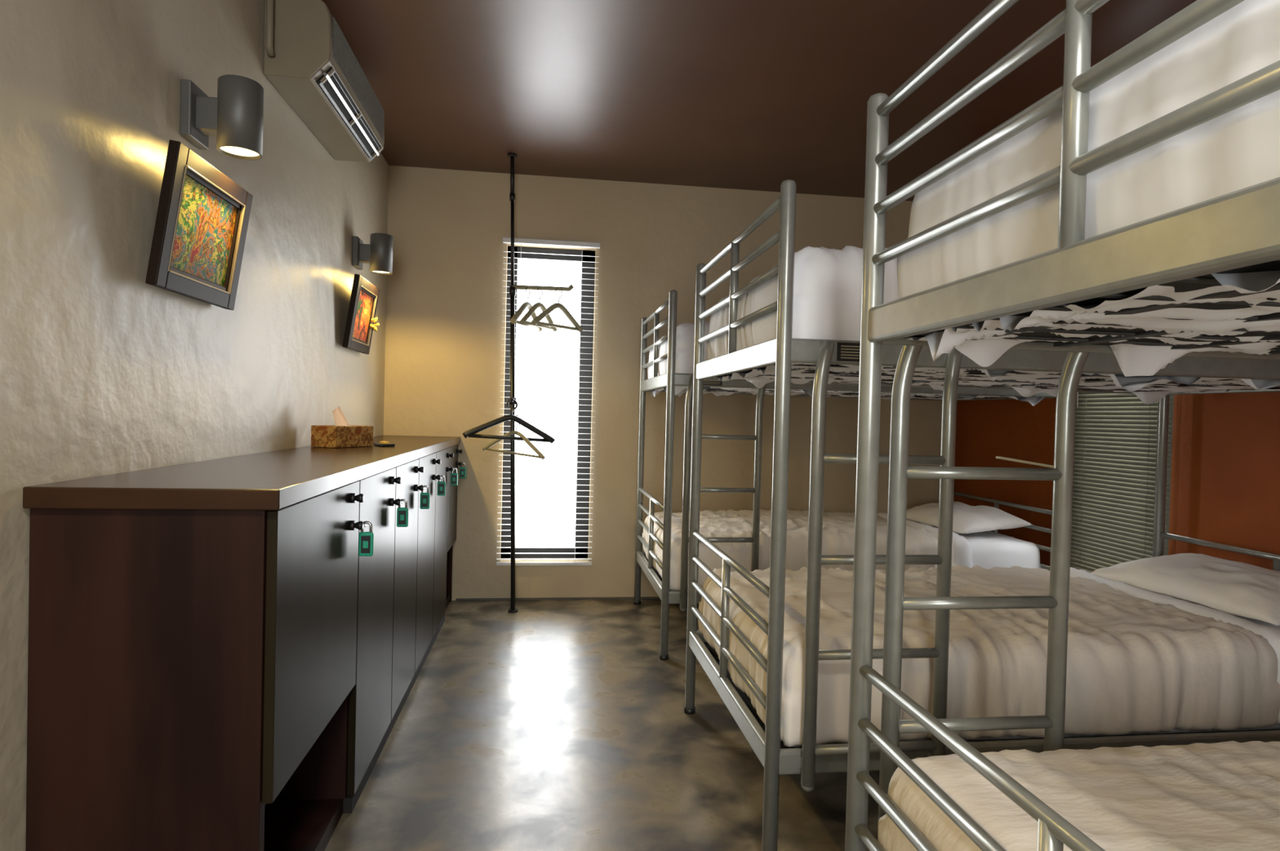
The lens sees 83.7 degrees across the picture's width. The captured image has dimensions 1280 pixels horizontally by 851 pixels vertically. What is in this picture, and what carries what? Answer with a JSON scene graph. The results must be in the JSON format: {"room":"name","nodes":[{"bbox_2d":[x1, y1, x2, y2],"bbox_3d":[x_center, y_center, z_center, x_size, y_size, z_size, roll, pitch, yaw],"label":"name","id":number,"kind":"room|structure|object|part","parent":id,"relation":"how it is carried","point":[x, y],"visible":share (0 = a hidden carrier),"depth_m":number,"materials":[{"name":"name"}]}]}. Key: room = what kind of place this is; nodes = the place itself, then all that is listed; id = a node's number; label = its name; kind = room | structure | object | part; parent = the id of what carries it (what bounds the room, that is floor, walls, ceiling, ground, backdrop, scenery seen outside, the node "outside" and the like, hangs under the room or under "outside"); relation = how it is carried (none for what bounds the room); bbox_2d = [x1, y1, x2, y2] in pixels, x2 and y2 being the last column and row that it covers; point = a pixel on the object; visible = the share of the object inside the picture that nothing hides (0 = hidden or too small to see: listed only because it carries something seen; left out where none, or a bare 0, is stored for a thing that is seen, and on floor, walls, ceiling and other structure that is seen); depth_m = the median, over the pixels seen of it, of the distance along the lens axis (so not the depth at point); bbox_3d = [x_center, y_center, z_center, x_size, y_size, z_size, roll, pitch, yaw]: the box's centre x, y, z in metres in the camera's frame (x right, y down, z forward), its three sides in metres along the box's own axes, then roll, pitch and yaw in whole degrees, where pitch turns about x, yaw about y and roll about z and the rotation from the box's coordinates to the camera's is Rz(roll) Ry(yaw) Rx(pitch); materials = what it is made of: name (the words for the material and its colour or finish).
{"room":"dormitory","nodes":[
{"label":"dormitory","id":0,"kind":"room"},
{"bbox_2d":[0,0,388,850],"bbox_3d":[-1.253,-0.200,1.342,0.160,2.695,6.516,1,1,-8],"label":"wall","id":1,"kind":"structure","parent":0,"point":[104,370],"depth_m":1.71,"materials":[{"name":"paint"}]},
{"bbox_2d":[145,139,253,310],"bbox_3d":[-1.191,-0.523,1.958,0.076,0.355,0.441,1,1,-8],"label":"framed painting","id":2,"kind":"object","parent":1,"relation":"attached to","point":[202,217],"visible":1,"depth_m":1.91,"materials":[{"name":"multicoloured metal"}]},
{"bbox_2d":[179,74,263,160],"bbox_3d":[-1.147,-0.855,1.981,0.187,0.193,0.112,1,1,-8],"label":"wall lamp","id":3,"kind":"object","parent":1,"relation":"attached to","point":[236,117],"visible":1,"depth_m":1.95,"materials":[{"name":"grey metal"}]},
{"bbox_3d":[-1.110,-0.854,1.986,0.112,0.193,0.112,1,1,-8],"label":"lamp shade","id":4,"kind":"part","parent":3,"relation":"part of","materials":[{"name":"grey metal"}]},
{"bbox_2d":[263,0,384,162],"bbox_3d":[-1.235,-1.391,2.872,0.222,0.358,0.891,1,1,-8],"label":"air conditioner","id":5,"kind":"object","parent":1,"relation":"attached to","point":[308,59],"visible":1,"depth_m":2.59,"materials":[{"name":"plastic"}]},
{"bbox_2d":[332,17,384,141],"bbox_3d":[-1.132,-1.374,2.907,0.006,0.140,0.790,1,1,-8],"label":"grille","id":6,"kind":"object","parent":5,"relation":"attached to","point":[344,61],"depth_m":2.82,"materials":[{"name":"white plastic"}]},
{"bbox_2d":[342,274,379,354],"bbox_3d":[-1.415,-0.555,3.649,0.077,0.355,0.445,1,1,-8],"label":"framed painting","id":7,"kind":"object","parent":1,"relation":"attached to","point":[360,326],"visible":1,"depth_m":3.60,"materials":[{"name":"brown metal"}]},
{"bbox_2d":[369,317,379,332],"bbox_3d":[-1.425,-0.543,3.832,0.042,0.080,0.084,1,1,0],"label":"paper flower","id":8,"kind":"object","parent":7,"relation":"on","point":[372,320],"depth_m":3.82,"materials":[{"name":"yellow paper"}]},
{"bbox_2d":[351,232,393,275],"bbox_3d":[-1.373,-0.887,3.691,0.187,0.193,0.112,1,1,-8],"label":"wall lamp","id":9,"kind":"object","parent":1,"relation":"attached to","point":[379,253],"visible":1,"depth_m":3.65,"materials":[{"name":"grey metal"}]},
{"bbox_3d":[-1.336,-0.886,3.696,0.112,0.193,0.112,1,1,-8],"label":"lamp shade","id":10,"kind":"part","parent":9,"relation":"part of","materials":[{"name":"grey metal"}]},
{"bbox_2d":[324,599,879,850],"bbox_3d":[0.668,1.253,1.623,4.110,0.120,6.516,1,1,-8],"label":"floor","id":11,"kind":"structure","parent":0,"point":[545,725],"depth_m":2.50,"materials":[{"name":"concrete"}]},
{"bbox_2d":[22,435,466,850],"bbox_3d":[-1.143,0.610,2.936,0.508,1.032,3.087,1,1,-8],"label":"storage cabinet","id":12,"kind":"object","parent":11,"relation":"on","point":[224,655],"visible":1,"depth_m":1.44,"materials":[{"name":"brown wood"}]},
{"bbox_2d":[22,435,460,511],"bbox_3d":[-1.152,0.115,2.925,0.464,0.042,3.087,1,1,-8],"label":"countertop","id":13,"kind":"structure","parent":12,"relation":"on","point":[277,480],"depth_m":1.59,"materials":[{"name":"brown wood"}]},
{"bbox_2d":[311,406,373,448],"bbox_3d":[-1.254,0.003,3.022,0.130,0.171,0.220,2,1,20],"label":"tissue box","id":14,"kind":"object","parent":13,"relation":"on","point":[340,435],"visible":1,"depth_m":2.95,"materials":[{"name":"brown cardboard"}]},
{"bbox_2d":[373,441,395,446],"bbox_3d":[-1.127,0.080,3.151,0.060,0.020,0.120,1,1,-36],"label":"remote control","id":15,"kind":"object","parent":13,"relation":"on","point":[380,443],"visible":1,"depth_m":3.12,"materials":[{"name":"black plastic"}]},
{"bbox_2d":[633,289,1056,660],"bbox_3d":[1.112,0.259,4.138,2.140,1.812,1.106,1,1,-8],"label":"bunk bed","id":16,"kind":"object","parent":11,"relation":"on","point":[744,535],"visible":0.51,"depth_m":3.69,"materials":[{"name":"silver metal"}]},
{"bbox_3d":[1.126,-0.367,4.145,2.077,0.322,1.017,1,1,-8],"label":"mattress","id":17,"kind":"part","parent":16,"relation":"part of","materials":[{"name":"white fabric"}]},
{"bbox_2d":[642,509,957,591],"bbox_3d":[0.847,0.685,4.128,1.571,0.307,1.024,1,1,-8],"label":"blanket","id":18,"kind":"object","parent":16,"relation":"on","point":[838,528],"depth_m":3.71,"materials":[{"name":"beige fabric"}]},
{"bbox_2d":[906,502,1034,533],"bbox_3d":[1.882,0.534,4.242,0.438,0.145,0.720,1,1,-12],"label":"pillow","id":19,"kind":"object","parent":16,"relation":"on","point":[966,519],"visible":0.77,"depth_m":4.00,"materials":[{"name":"white fabric"}]},
{"bbox_3d":[1.108,0.726,4.163,2.027,0.277,0.939,1,1,-8],"label":"mattress","id":20,"kind":"part","parent":16,"relation":"part of","materials":[{"name":"white fabric"}]},
{"bbox_2d":[683,179,1279,850],"bbox_3d":[1.331,0.290,2.489,2.140,1.812,1.118,1,1,-8],"label":"bunk bed","id":21,"kind":"object","parent":11,"relation":"on","point":[1145,668],"visible":0.67,"depth_m":2.01,"materials":[{"name":"silver metal"}]},
{"bbox_3d":[1.345,-0.336,2.496,2.080,0.322,1.026,1,1,-8],"label":"mattress","id":22,"kind":"part","parent":21,"relation":"part of","materials":[{"name":"white fabric"}]},
{"bbox_2d":[697,564,1279,747],"bbox_3d":[1.065,0.718,2.479,1.574,0.303,1.038,1,1,-8],"label":"blanket","id":23,"kind":"object","parent":21,"relation":"on","point":[1140,661],"depth_m":2.05,"materials":[{"name":"beige fabric"}]},
{"bbox_3d":[1.327,0.757,2.514,2.025,0.277,0.950,1,1,-8],"label":"mattress","id":24,"kind":"part","parent":21,"relation":"part of","materials":[{"name":"beige fabric"}]},
{"bbox_2d":[1090,553,1279,626],"bbox_3d":[2.101,0.566,2.592,0.438,0.144,0.720,1,1,-12],"label":"pillow","id":25,"kind":"object","parent":21,"relation":"on","point":[1236,588],"visible":0.98,"depth_m":2.51,"materials":[{"name":"white fabric"}]},
{"bbox_2d":[844,0,1279,850],"bbox_3d":[1.528,0.318,1.002,2.140,1.812,1.110,1,1,-8],"label":"bunk bed","id":26,"kind":"object","parent":11,"relation":"on","point":[1131,211],"visible":1,"depth_m":1.05,"materials":[{"name":"silver metal"}]},
{"bbox_2d":[995,456,1054,468],"bbox_3d":[0.776,0.074,1.440,0.119,0.021,0.016,1,1,-8],"label":"ruler","id":27,"kind":"object","parent":26,"relation":"on","point":[997,457],"visible":1,"depth_m":1.43,"materials":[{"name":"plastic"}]},
{"bbox_2d":[878,741,1279,850],"bbox_3d":[1.266,0.752,0.958,1.550,0.288,1.004,1,1,-8],"label":"blanket","id":28,"kind":"object","parent":26,"relation":"on","point":[1224,796],"depth_m":1.18,"materials":[{"name":"beige fabric"}]},
{"bbox_3d":[1.546,-0.304,0.976,2.057,0.313,1.000,1,1,-8],"label":"mattress","id":29,"kind":"part","parent":26,"relation":"part of","materials":[{"name":"white fabric"}]},
{"bbox_2d":[383,165,942,600],"bbox_3d":[0.287,-0.213,4.752,3.790,2.695,0.160,1,1,-8],"label":"wall","id":30,"kind":"structure","parent":0,"point":[446,320],"depth_m":4.60,"materials":[{"name":"beige paint"}]},
{"bbox_2d":[500,246,595,559],"bbox_3d":[-0.596,-0.137,4.641,0.560,2.010,0.050,1,1,-8],"label":"window","id":31,"kind":"structure","parent":30,"relation":"in","point":[586,282],"depth_m":4.64,"materials":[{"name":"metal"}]},
{"bbox_2d":[496,237,599,565],"bbox_3d":[-0.582,-0.140,4.532,0.610,2.060,0.041,1,1,-8],"label":"window blind","id":32,"kind":"object","parent":31,"relation":"attached to","point":[505,240],"visible":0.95,"depth_m":4.53,"materials":[{"name":"white plastic"}]},
{"bbox_2d":[455,596,659,600],"bbox_3d":[0.491,1.135,4.719,3.330,0.012,0.008,1,1,-8],"label":"baseboard","id":33,"kind":"structure","parent":30,"relation":"attached to","point":[644,597],"depth_m":4.58,"materials":[{"name":"paint"}]},
{"bbox_2d":[321,0,1196,201],"bbox_3d":[0.740,-1.561,1.580,4.110,0.120,6.516,1,1,-8],"label":"ceiling","id":34,"kind":"structure","parent":0,"point":[746,95],"depth_m":3.17,"materials":[{"name":"brown paint"}]},
{"bbox_2d":[507,153,573,613],"bbox_3d":[-0.609,-0.228,4.241,0.404,2.697,0.145,1,1,-8],"label":"clothes rack","id":35,"kind":"object","parent":34,"relation":"hanging from","point":[513,288],"visible":0.94,"depth_m":4.21,"materials":[{"name":"black metal"}]},
{"bbox_2d":[462,399,555,444],"bbox_3d":[-0.752,-0.032,4.169,0.540,0.247,0.035,4,0,-20],"label":"clothes hanger","id":36,"kind":"object","parent":35,"relation":"hanging from","point":[469,433],"depth_m":4.16,"materials":[{"name":"black plastic"}]},
{"bbox_2d":[482,415,545,460],"bbox_3d":[-0.732,0.057,4.206,0.413,0.239,0.023,8,3,17],"label":"clothes hanger","id":37,"kind":"object","parent":35,"relation":"hanging from","point":[486,447],"depth_m":4.19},
{"bbox_2d":[510,287,542,332],"bbox_3d":[-0.662,-0.696,4.208,0.032,0.243,0.418,2,1,14],"label":"clothes hanger","id":38,"kind":"object","parent":35,"relation":"hanging from","point":[513,320],"depth_m":4.15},
{"bbox_2d":[520,287,557,332],"bbox_3d":[-0.592,-0.695,4.213,0.030,0.242,0.397,2,1,22],"label":"clothes hanger","id":39,"kind":"object","parent":35,"relation":"hanging from","point":[524,320],"depth_m":4.18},
{"bbox_2d":[531,288,582,333],"bbox_3d":[-0.482,-0.692,4.222,0.032,0.243,0.418,2,1,37],"label":"clothes hanger","id":40,"kind":"object","parent":35,"relation":"hanging from","point":[536,321],"depth_m":4.21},
{"bbox_2d":[953,391,1279,571],"bbox_3d":[2.661,-0.108,1.862,0.160,2.695,6.516,1,1,-8],"label":"wall","id":41,"kind":"structure","parent":0,"point":[1225,471],"depth_m":3.11,"materials":[{"name":"paint"}]},
{"bbox_2d":[1070,392,1174,573],"bbox_3d":[2.336,-0.024,3.497,0.041,1.940,0.630,1,1,-8],"label":"window blind","id":42,"kind":"object","parent":41,"relation":"attached to","point":[1115,437],"visible":0.23,"depth_m":3.51,"materials":[{"name":"white plastic"}]}
]}

